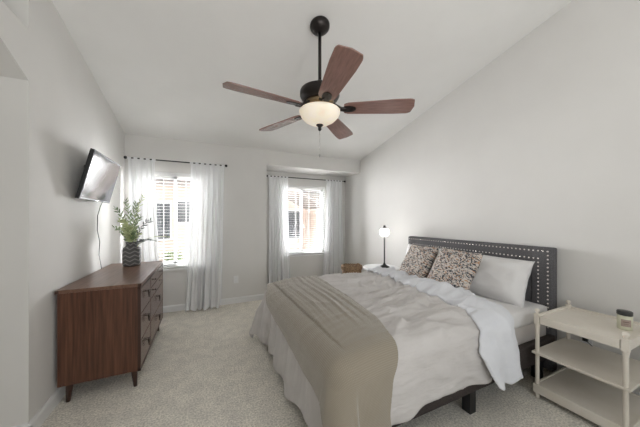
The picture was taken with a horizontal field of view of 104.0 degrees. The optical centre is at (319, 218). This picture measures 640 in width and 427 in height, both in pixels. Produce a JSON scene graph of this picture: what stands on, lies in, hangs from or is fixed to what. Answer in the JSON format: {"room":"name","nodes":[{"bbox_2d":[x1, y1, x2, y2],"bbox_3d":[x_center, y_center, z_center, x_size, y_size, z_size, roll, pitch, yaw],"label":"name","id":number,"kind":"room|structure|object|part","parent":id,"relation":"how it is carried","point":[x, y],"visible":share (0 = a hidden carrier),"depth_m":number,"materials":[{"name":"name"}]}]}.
{"room":"bedroom","nodes":[
{"label":"bedroom","id":0,"kind":"room"},
{"bbox_2d":[0,0,124,426],"bbox_3d":[-1.548,-0.152,0.660,0.350,2.918,5.900,0,0,-25],"label":"wall","id":1,"kind":"structure","parent":0,"point":[53,109],"depth_m":1.62,"materials":[{"name":"paint"}]},
{"bbox_2d":[12,422,31,426],"bbox_3d":[-1.891,1.262,1.418,0.366,0.090,0.016,0,0,-25],"label":"baseboard","id":2,"kind":"structure","parent":1,"relation":"attached to","point":[24,424],"depth_m":1.48,"materials":[{"name":"white paint"}]},
{"bbox_2d":[27,386,65,426],"bbox_3d":[-2.151,1.262,2.394,0.016,0.090,2.006,0,0,-25],"label":"baseboard","id":3,"kind":"structure","parent":1,"relation":"attached to","point":[48,407],"depth_m":1.66,"materials":[{"name":"white paint"}]},
{"bbox_3d":[-2.062,-0.363,2.240,0.046,0.220,0.100,0,0,-25],"label":"wall mount","id":4,"kind":"structure","parent":1,"relation":"attached to","visible":0},
{"bbox_2d":[75,148,120,202],"bbox_3d":[-1.993,-0.360,2.272,0.128,0.402,0.690,0,0,-25],"label":"television","id":5,"kind":"object","parent":4,"relation":"attached to","point":[99,176],"visible":1,"depth_m":2.16,"materials":[{"name":"black plastic"}]},
{"bbox_2d":[97,201,102,268],"bbox_3d":[-2.154,0.177,2.445,0.044,0.701,0.238,0,0,-43],"label":"power cable","id":6,"kind":"object","parent":5,"relation":"hanging from","point":[102,201],"visible":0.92,"depth_m":2.43,"materials":[{"name":"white plastic"}]},
{"bbox_2d":[125,133,266,305],"bbox_3d":[-2.006,0.037,3.881,2.231,2.540,0.570,0,0,-25],"label":"wall","id":7,"kind":"structure","parent":0,"point":[244,255],"depth_m":3.86,"materials":[{"name":"paint"}]},
{"bbox_2d":[155,176,190,270],"bbox_3d":[-2.074,0.034,3.577,1.110,1.383,0.145,0,0,-25],"label":"window","id":8,"kind":"structure","parent":7,"relation":"in","point":[166,177],"depth_m":3.60,"materials":[{"name":"white paint"}]},
{"bbox_3d":[-2.286,0.019,3.512,0.480,1.265,0.030,0,0,-25],"label":"sash","id":9,"kind":"part","parent":8,"relation":"part of","materials":[{"name":"white paint"}]},
{"bbox_2d":[155,172,190,267],"bbox_3d":[-2.072,0.017,3.574,0.994,1.345,0.061,0,0,-25],"label":"window blind","id":10,"kind":"object","parent":8,"relation":"attached to","point":[163,174],"visible":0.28,"depth_m":3.54,"materials":[{"name":"white paint"}]},
{"bbox_3d":[-2.197,0.029,3.511,0.004,1.295,0.052,0,0,-25],"label":"ladder cord","id":11,"kind":"part","parent":10,"relation":"part of","materials":[{"name":"white fabric"}]},
{"bbox_3d":[-2.071,0.679,3.570,0.994,0.020,0.052,0,0,-25],"label":"rail","id":12,"kind":"part","parent":10,"relation":"part of","materials":[{"name":"white paint"}]},
{"bbox_3d":[-2.063,0.711,3.554,1.110,0.028,0.095,0,0,-25],"label":"sill","id":13,"kind":"part","parent":8,"relation":"part of","materials":[{"name":"white paint"}]},
{"bbox_3d":[-1.897,0.019,3.719,0.480,1.265,0.018,0,0,-25],"label":"sash","id":14,"kind":"part","parent":8,"relation":"part of","materials":[{"name":"white paint"}]},
{"bbox_2d":[124,156,226,166],"bbox_3d":[-1.977,-0.788,3.522,1.263,0.060,0.104,0,0,-25],"label":"curtain rod","id":15,"kind":"object","parent":7,"relation":"attached to","point":[125,157],"visible":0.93,"depth_m":3.44,"materials":[{"name":"black metal"}]},
{"bbox_2d":[127,156,158,261],"bbox_3d":[-2.307,0.238,3.303,0.397,2.098,0.102,0,0,-25],"label":"curtain","id":16,"kind":"object","parent":15,"relation":"hanging from","point":[141,172],"visible":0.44,"depth_m":3.31,"materials":[{"name":"white fabric"}]},
{"bbox_2d":[185,162,224,311],"bbox_3d":[-1.650,0.242,3.601,0.522,2.106,0.128,0,0,-25],"label":"curtain","id":17,"kind":"object","parent":15,"relation":"hanging from","point":[205,245],"visible":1,"depth_m":3.61,"materials":[{"name":"white fabric"}]},
{"bbox_2d":[163,294,264,312],"bbox_3d":[-1.710,1.262,3.696,1.881,0.090,0.016,0,0,-25],"label":"baseboard","id":18,"kind":"structure","parent":7,"relation":"attached to","point":[180,307],"depth_m":3.84,"materials":[{"name":"white paint"}]},
{"bbox_2d":[267,171,344,283],"bbox_3d":[-0.368,0.037,5.022,1.940,2.540,0.120,0,0,-25],"label":"wall","id":19,"kind":"structure","parent":0,"point":[300,266],"depth_m":5.02,"materials":[{"name":"paint"}]},
{"bbox_2d":[288,188,323,256],"bbox_3d":[-0.354,0.036,5.003,1.110,1.398,0.145,0,0,-25],"label":"window","id":20,"kind":"structure","parent":19,"relation":"in","point":[300,189],"depth_m":5.10,"materials":[{"name":"white paint"}]},
{"bbox_3d":[-0.567,0.022,4.938,0.480,1.280,0.030,0,0,-25],"label":"sash","id":21,"kind":"part","parent":20,"relation":"part of","materials":[{"name":"white paint"}]},
{"bbox_2d":[288,185,324,254],"bbox_3d":[-0.353,0.019,5.001,0.994,1.360,0.061,0,0,-25],"label":"window blind","id":22,"kind":"object","parent":20,"relation":"attached to","point":[289,186],"visible":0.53,"depth_m":5.00,"materials":[{"name":"white paint"}]},
{"bbox_3d":[-0.478,0.032,4.938,0.004,1.310,0.052,0,0,-25],"label":"ladder cord","id":23,"kind":"part","parent":22,"relation":"part of","materials":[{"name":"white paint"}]},
{"bbox_3d":[-0.351,0.689,4.997,0.994,0.020,0.052,0,0,-25],"label":"rail","id":24,"kind":"part","parent":22,"relation":"part of","materials":[{"name":"white paint"}]},
{"bbox_3d":[-0.344,0.721,4.981,1.110,0.028,0.095,0,0,-25],"label":"sill","id":25,"kind":"part","parent":20,"relation":"part of","materials":[{"name":"white paint"}]},
{"bbox_3d":[-0.178,0.022,5.145,0.480,1.280,0.018,0,0,-25],"label":"sash","id":26,"kind":"part","parent":20,"relation":"part of","materials":[{"name":"white paint"}]},
{"bbox_2d":[267,175,345,181],"bbox_3d":[-0.237,-0.783,4.964,1.693,0.060,0.094,0,0,-25],"label":"curtain rod","id":27,"kind":"object","parent":19,"relation":"attached to","point":[267,175],"visible":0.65,"depth_m":4.90,"materials":[{"name":"black metal"}]},
{"bbox_2d":[268,175,289,283],"bbox_3d":[-0.747,0.241,4.662,0.432,2.092,0.100,0,0,-25],"label":"curtain","id":28,"kind":"object","parent":27,"relation":"hanging from","point":[279,257],"visible":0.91,"depth_m":4.66,"materials":[{"name":"white fabric"}]},
{"bbox_2d":[323,180,343,274],"bbox_3d":[0.268,0.241,5.135,0.512,2.092,0.106,0,0,-25],"label":"curtain","id":29,"kind":"object","parent":27,"relation":"hanging from","point":[333,246],"visible":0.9,"depth_m":5.16,"materials":[{"name":"white fabric"}]},
{"bbox_2d":[52,0,572,160],"bbox_3d":[-0.308,-1.827,1.103,5.370,1.388,5.900,0,0,-25],"label":"ceiling","id":30,"kind":"structure","parent":0,"point":[161,67],"depth_m":2.34,"materials":[{"name":"paint"}]},
{"bbox_2d":[223,15,414,156],"bbox_3d":[-0.029,-1.065,2.035,1.435,1.114,1.452,0,0,-25],"label":"ceiling fan","id":31,"kind":"object","parent":30,"relation":"hanging from","point":[319,108],"visible":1,"depth_m":1.95,"materials":[{"name":"brown wood"}]},
{"bbox_3d":[-0.413,-0.905,1.819,0.559,0.046,0.169,0,0,-31],"label":"blade","id":32,"kind":"part","parent":31,"relation":"part of","materials":[{"name":"brown wood"}]},
{"bbox_3d":[-0.364,-0.905,2.381,0.559,0.046,0.169,0,0,41],"label":"blade","id":33,"kind":"part","parent":31,"relation":"part of","materials":[{"name":"brown wood"}]},
{"bbox_3d":[-0.002,-0.836,2.066,0.336,0.118,0.336,0,0,-25],"label":"lamp shade","id":34,"kind":"part","parent":31,"relation":"part of","materials":[{"name":"white glass"}]},
{"bbox_3d":[0.185,-0.905,2.507,0.169,0.046,0.559,0,0,23],"label":"blade","id":35,"kind":"part","parent":31,"relation":"part of","materials":[{"name":"brown wood"}]},
{"bbox_3d":[0.106,-0.905,1.599,0.169,0.046,0.559,0,0,-13],"label":"blade","id":36,"kind":"part","parent":31,"relation":"part of","materials":[{"name":"brown wood"}]},
{"bbox_3d":[0.475,-0.905,2.024,0.559,0.046,0.169,0,0,5],"label":"blade","id":37,"kind":"part","parent":31,"relation":"part of","materials":[{"name":"brown wood"}]},
{"bbox_2d":[267,150,359,176],"bbox_3d":[-0.169,-1.063,4.734,1.820,0.340,0.570,0,0,-25],"label":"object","id":38,"kind":"structure","parent":0,"point":[277,161],"depth_m":4.51,"materials":[{"name":"paint"}]},
{"bbox_2d":[40,300,600,426],"bbox_3d":[-0.453,1.357,1.416,5.370,0.100,6.590,0,0,-25],"label":"floor","id":39,"kind":"structure","parent":0,"point":[201,368],"depth_m":1.84,"materials":[{"name":"carpet"}]},
{"bbox_2d":[54,261,162,402],"bbox_3d":[-1.842,0.902,2.361,0.516,0.810,1.166,0,0,-25],"label":"dresser","id":40,"kind":"object","parent":39,"relation":"on","point":[109,319],"visible":1,"depth_m":1.87,"materials":[{"name":"brown wood"}]},
{"bbox_3d":[-1.797,1.240,1.795,0.048,0.133,0.048,0,0,-25],"label":"leg","id":41,"kind":"part","parent":40,"relation":"part of","materials":[{"name":"brown wood"}]},
{"bbox_2d":[122,241,140,266],"bbox_3d":[-2.012,0.371,2.671,0.162,0.252,0.162,0,0,-25],"label":"vase","id":42,"kind":"object","parent":40,"relation":"on","point":[131,254],"visible":0.94,"depth_m":2.61,"materials":[{"name":"grey ceramic"}]},
{"bbox_2d":[112,195,165,246],"bbox_3d":[-1.904,0.082,2.656,0.674,0.711,0.202,0,0,0],"label":"sprigs","id":43,"kind":"object","parent":42,"relation":"in","point":[130,233],"visible":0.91,"depth_m":2.67,"materials":[{"name":"green plant"}]},
{"bbox_3d":[-1.453,1.240,1.955,0.048,0.133,0.048,0,0,-25],"label":"leg","id":44,"kind":"part","parent":40,"relation":"part of","materials":[{"name":"brown wood"}]},
{"bbox_3d":[-1.488,0.639,2.119,0.025,0.195,0.382,0,0,-25],"label":"drawer","id":45,"kind":"part","parent":40,"relation":"part of","materials":[{"name":"brown wood"}]},
{"bbox_3d":[-1.488,0.844,2.119,0.025,0.201,0.382,0,0,-25],"label":"drawer","id":46,"kind":"part","parent":40,"relation":"part of","materials":[{"name":"brown wood"}]},
{"bbox_3d":[-1.488,1.050,2.119,0.025,0.199,0.382,0,0,-25],"label":"drawer","id":47,"kind":"part","parent":40,"relation":"part of","materials":[{"name":"brown wood"}]},
{"bbox_3d":[-1.640,0.849,2.455,0.020,0.653,1.155,0,0,-25],"label":"frame","id":48,"kind":"part","parent":40,"relation":"part of","materials":[{"name":"brown wood"}]},
{"bbox_3d":[-1.729,0.589,2.639,0.025,0.094,0.711,0,0,-25],"label":"drawer","id":49,"kind":"part","parent":40,"relation":"part of","materials":[{"name":"brown wood"}]},
{"bbox_3d":[-1.729,0.690,2.639,0.025,0.095,0.711,0,0,-25],"label":"drawer","id":50,"kind":"part","parent":40,"relation":"part of","materials":[{"name":"brown wood"}]},
{"bbox_3d":[-1.729,0.844,2.639,0.025,0.201,0.711,0,0,-25],"label":"drawer","id":51,"kind":"part","parent":40,"relation":"part of","materials":[{"name":"brown wood"}]},
{"bbox_3d":[-1.729,1.050,2.639,0.025,0.199,0.711,0,0,-25],"label":"drawer","id":52,"kind":"part","parent":40,"relation":"part of","materials":[{"name":"brown wood"}]},
{"bbox_2d":[341,263,361,273],"bbox_3d":[0.535,1.010,4.239,0.358,0.564,0.358,0,0,-5],"label":"wicker basket","id":53,"kind":"object","parent":39,"relation":"on","point":[346,268],"visible":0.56,"depth_m":4.11,"materials":[{"name":"brown wicker"}]},
{"bbox_2d":[363,264,399,270],"bbox_3d":[0.919,1.015,3.767,0.540,0.586,0.540,0,0,-25],"label":"side table","id":54,"kind":"object","parent":39,"relation":"on","point":[367,266],"visible":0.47,"depth_m":3.80,"materials":[{"name":"white laminate"}]},
{"bbox_2d":[379,225,389,267],"bbox_3d":[0.968,0.407,3.757,0.150,0.630,0.150,0,0,-25],"label":"table lamp","id":55,"kind":"object","parent":54,"relation":"on","point":[384,232],"visible":0.96,"depth_m":3.72,"materials":[{"name":"black metal"}]},
{"bbox_3d":[0.968,0.202,3.757,0.146,0.131,0.146,0,0,-25],"label":"globe","id":56,"kind":"part","parent":55,"relation":"part of","materials":[{"name":"white glass"}]},
{"bbox_2d":[392,236,556,426],"bbox_3d":[0.710,0.776,2.419,2.145,1.062,1.670,0,0,-25],"label":"bed","id":57,"kind":"object","parent":39,"relation":"on","point":[541,289],"visible":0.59,"depth_m":2.13,"materials":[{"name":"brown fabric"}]},
{"bbox_3d":[1.016,1.221,1.706,0.060,0.172,0.060,0,0,-25],"label":"leg","id":58,"kind":"part","parent":57,"relation":"part of","materials":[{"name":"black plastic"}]},
{"bbox_3d":[1.019,1.054,1.669,2.055,0.165,0.050,0,0,-25],"label":"rail","id":59,"kind":"part","parent":57,"relation":"part of","materials":[{"name":"brown fabric"}]},
{"bbox_3d":[1.599,0.634,2.834,0.006,0.594,1.451,0,0,-25],"label":"nailhead trim","id":60,"kind":"part","parent":57,"relation":"part of","materials":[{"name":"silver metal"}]},
{"bbox_3d":[1.599,0.600,2.834,0.006,0.662,1.587,0,0,-25],"label":"nailhead trim","id":61,"kind":"part","parent":57,"relation":"part of","materials":[{"name":"silver metal"}]},
{"bbox_3d":[1.648,0.766,2.857,0.075,1.042,1.635,0,0,-25],"label":"headboard","id":62,"kind":"part","parent":57,"relation":"part of","materials":[{"name":"grey fabric"}]},
{"bbox_2d":[475,294,546,344],"bbox_3d":[0.689,0.893,2.409,2.015,0.323,1.586,0,0,-25],"label":"mattress","id":63,"kind":"object","parent":57,"relation":"on","point":[524,326],"visible":0.09,"depth_m":2.01,"materials":[{"name":"grey fabric"}]},
{"bbox_2d":[249,265,522,426],"bbox_3d":[0.366,0.938,2.264,1.680,0.751,1.943,0,0,-25],"label":"duvet","id":64,"kind":"object","parent":63,"relation":"on","point":[449,339],"visible":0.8,"depth_m":1.66,"materials":[{"name":"fabric"}]},
{"bbox_2d":[266,275,397,426],"bbox_3d":[-0.066,0.942,2.010,0.643,0.633,2.024,0,0,-16],"label":"throw blanket","id":65,"kind":"object","parent":64,"relation":"on","point":[348,357],"visible":1,"depth_m":1.38,"materials":[{"name":"beige fabric"}]},
{"bbox_2d":[399,244,438,277],"bbox_3d":[1.144,0.511,2.940,0.277,0.402,0.469,0,0,-17],"label":"throw pillow","id":66,"kind":"object","parent":63,"relation":"on","point":[419,260],"visible":0.83,"depth_m":2.82,"materials":[{"name":"multicoloured fabric"}]},
{"bbox_2d":[406,244,452,276],"bbox_3d":[1.281,0.542,3.086,0.268,0.400,0.700,0,0,-24],"label":"bed pillow","id":67,"kind":"object","parent":63,"relation":"on","point":[409,245],"visible":0.04,"depth_m":2.96,"materials":[{"name":"fabric"}]},
{"bbox_2d":[427,247,483,289],"bbox_3d":[1.322,0.506,2.493,0.290,0.396,0.469,0,0,-20],"label":"throw pillow","id":68,"kind":"object","parent":63,"relation":"on","point":[457,268],"visible":0.81,"depth_m":2.40,"materials":[{"name":"multicoloured fabric"}]},
{"bbox_2d":[469,255,534,307],"bbox_3d":[1.611,0.546,2.391,0.271,0.396,0.674,0,0,-29],"label":"bed pillow","id":69,"kind":"object","parent":63,"relation":"on","point":[505,280],"visible":0.66,"depth_m":2.21,"materials":[{"name":"fabric"}]},
{"bbox_3d":[1.796,1.221,2.068,0.060,0.172,0.060,0,0,-25],"label":"leg","id":70,"kind":"part","parent":57,"relation":"part of","materials":[{"name":"black plastic"}]},
{"bbox_2d":[532,300,639,426],"bbox_3d":[1.900,0.983,1.744,0.515,0.648,0.475,0,0,-25],"label":"nightstand","id":71,"kind":"object","parent":39,"relation":"on","point":[596,384],"visible":1,"depth_m":1.71,"materials":[{"name":"beige paint"}]},
{"bbox_3d":[1.599,1.001,1.839,0.032,0.612,0.032,0,0,-25],"label":"post","id":72,"kind":"part","parent":71,"relation":"part of","materials":[{"name":"beige paint"}]},
{"bbox_3d":[2.021,1.001,2.035,0.032,0.612,0.032,0,0,-25],"label":"post","id":73,"kind":"part","parent":71,"relation":"part of","materials":[{"name":"beige paint"}]},
{"bbox_2d":[532,337,639,392],"bbox_3d":[1.900,0.982,1.744,0.515,0.015,0.475,0,0,-25],"label":"shelf","id":74,"kind":"object","parent":71,"relation":"attached to","point":[601,364],"depth_m":1.72,"materials":[{"name":"beige paint"}]},
{"bbox_2d":[533,366,639,426],"bbox_3d":[1.900,1.240,1.744,0.503,0.063,0.463,0,0,-25],"label":"shelf","id":75,"kind":"object","parent":71,"relation":"attached to","point":[595,400],"depth_m":1.71,"materials":[{"name":"beige paint"}]},
{"bbox_2d":[616,309,632,330],"bbox_3d":[1.996,0.661,1.638,0.072,0.119,0.072,0,0,34],"label":"candle jar","id":76,"kind":"object","parent":71,"relation":"on","point":[624,317],"visible":1,"depth_m":1.62,"materials":[{"name":"beige glass"}]},
{"bbox_3d":[1.996,0.615,1.638,0.072,0.026,0.072,0,0,34],"label":"lid","id":77,"kind":"part","parent":76,"relation":"part of","materials":[{"name":"grey metal"}]},
{"bbox_3d":[1.778,1.001,1.454,0.032,0.612,0.032,0,0,-25],"label":"post","id":78,"kind":"part","parent":71,"relation":"part of","materials":[{"name":"beige paint"}]},
{"bbox_2d":[345,0,639,393],"bbox_3d":[1.928,-0.572,2.521,0.120,3.758,6.590,0,0,-25],"label":"wall","id":79,"kind":"structure","parent":0,"point":[540,146],"depth_m":2.25,"materials":[{"name":"paint"}]},
{"bbox_2d":[580,337,592,345],"bbox_3d":[2.108,0.967,1.978,0.008,0.116,0.072,0,0,-25],"label":"wall outlet","id":80,"kind":"object","parent":79,"relation":"attached to","point":[589,340],"visible":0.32,"depth_m":1.97,"materials":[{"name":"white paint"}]},
{"bbox_2d":[555,363,639,394],"bbox_3d":[1.866,1.262,2.492,0.016,0.090,6.350,0,0,-25],"label":"baseboard","id":81,"kind":"structure","parent":79,"relation":"attached to","point":[559,366],"depth_m":2.11,"materials":[{"name":"white paint"}]},
{"label":"outside","id":82,"kind":"structure","parent":0,"visible":0},
{"bbox_3d":[-3.470,1.857,9.850,18.000,0.100,11.210,0,0,-25],"label":"ground","id":83,"kind":"structure","parent":82,"visible":0},
{"bbox_2d":[162,251,183,261],"bbox_3d":[-3.882,1.316,6.574,0.669,0.983,0.739,0,0,-25],"label":"shrub","id":84,"kind":"object","parent":83,"relation":"on","point":[169,253],"visible":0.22,"depth_m":6.52,"materials":[{"name":"green plant"}]},
{"bbox_2d":[155,178,319,260],"bbox_3d":[-2.249,-0.418,9.595,16.600,4.450,4.700,0,0,-25],"label":"neighbor house","id":85,"kind":"structure","parent":83,"relation":"on","point":[311,215],"depth_m":7.91,"materials":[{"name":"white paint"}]}
]}

